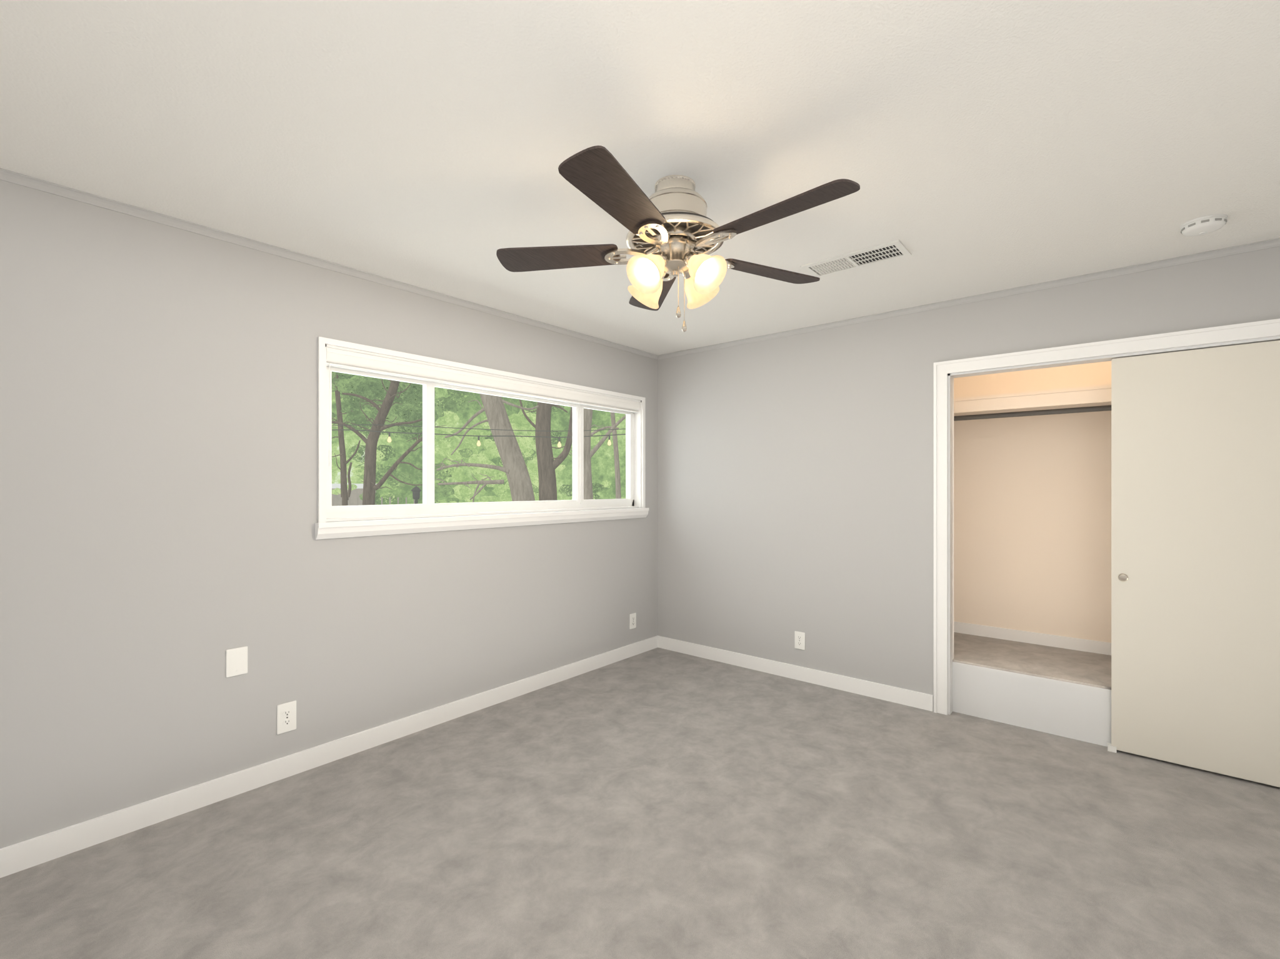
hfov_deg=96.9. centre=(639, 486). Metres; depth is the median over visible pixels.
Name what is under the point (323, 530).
window
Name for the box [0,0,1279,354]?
ceiling
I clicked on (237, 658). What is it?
outlet plate
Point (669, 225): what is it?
ceiling fan
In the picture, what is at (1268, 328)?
trim
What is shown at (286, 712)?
outlet
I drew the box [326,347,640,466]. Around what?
window blind
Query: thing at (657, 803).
floor
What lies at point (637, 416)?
window frame
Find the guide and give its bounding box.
[1107,743,1116,753]
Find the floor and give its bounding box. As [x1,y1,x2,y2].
[0,647,1279,958]
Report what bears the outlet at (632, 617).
attached to the wall at (159, 382)
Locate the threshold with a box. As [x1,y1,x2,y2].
[950,711,1279,791]
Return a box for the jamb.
[947,336,1279,714]
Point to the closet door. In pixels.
(1195, 433)
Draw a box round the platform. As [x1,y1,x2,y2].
[952,661,1111,746]
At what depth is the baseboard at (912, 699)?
3.91 m
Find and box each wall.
[0,180,657,849]
[657,246,1279,711]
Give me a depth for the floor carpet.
3.39 m
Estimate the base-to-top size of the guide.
0.030 m
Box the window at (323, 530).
[315,336,648,539]
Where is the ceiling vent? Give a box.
[800,240,911,278]
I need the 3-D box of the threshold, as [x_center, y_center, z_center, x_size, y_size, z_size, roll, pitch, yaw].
[2.439,1.400,2.878,1.575,0.100,0.065,0,0,40]
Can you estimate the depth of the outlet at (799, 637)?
3.95 m
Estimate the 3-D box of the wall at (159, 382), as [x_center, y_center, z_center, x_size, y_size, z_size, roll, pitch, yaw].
[-1.167,0.130,3.329,0.160,2.440,5.730,0,0,40]
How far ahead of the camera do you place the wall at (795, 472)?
3.77 m
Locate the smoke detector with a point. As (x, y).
(1206, 224)
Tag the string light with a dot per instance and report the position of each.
(389, 440)
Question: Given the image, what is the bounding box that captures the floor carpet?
[952,632,1111,689]
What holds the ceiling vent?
in the ceiling
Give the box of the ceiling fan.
[496,145,859,331]
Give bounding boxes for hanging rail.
[953,405,1111,421]
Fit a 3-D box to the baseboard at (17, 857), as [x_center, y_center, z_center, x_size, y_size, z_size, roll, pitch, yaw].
[-1.358,1.302,2.967,0.014,0.095,4.690,0,0,40]
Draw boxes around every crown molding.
[0,168,658,359]
[657,237,1279,359]
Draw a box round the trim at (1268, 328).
[933,318,1279,715]
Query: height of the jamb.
2.020 m
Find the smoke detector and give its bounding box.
[1180,214,1227,236]
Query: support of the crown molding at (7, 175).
attached to the wall at (159, 382)
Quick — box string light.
[331,424,625,447]
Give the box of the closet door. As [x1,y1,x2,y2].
[1111,340,1279,787]
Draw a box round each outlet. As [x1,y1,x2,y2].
[276,700,296,734]
[629,613,636,629]
[794,631,804,649]
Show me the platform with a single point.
(1068, 710)
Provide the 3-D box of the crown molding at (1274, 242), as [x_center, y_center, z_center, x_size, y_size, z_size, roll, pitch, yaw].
[1.670,-1.075,3.463,4.007,0.030,0.030,0,0,40]
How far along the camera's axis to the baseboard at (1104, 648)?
3.73 m
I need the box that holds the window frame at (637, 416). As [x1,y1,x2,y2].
[325,344,641,522]
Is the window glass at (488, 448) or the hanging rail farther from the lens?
the window glass at (488, 448)
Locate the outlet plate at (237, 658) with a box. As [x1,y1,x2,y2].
[226,646,247,677]
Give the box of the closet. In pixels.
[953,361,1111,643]
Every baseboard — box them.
[0,635,658,878]
[657,636,933,711]
[953,621,1111,655]
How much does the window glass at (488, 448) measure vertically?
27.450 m
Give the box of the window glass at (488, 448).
[331,371,625,506]

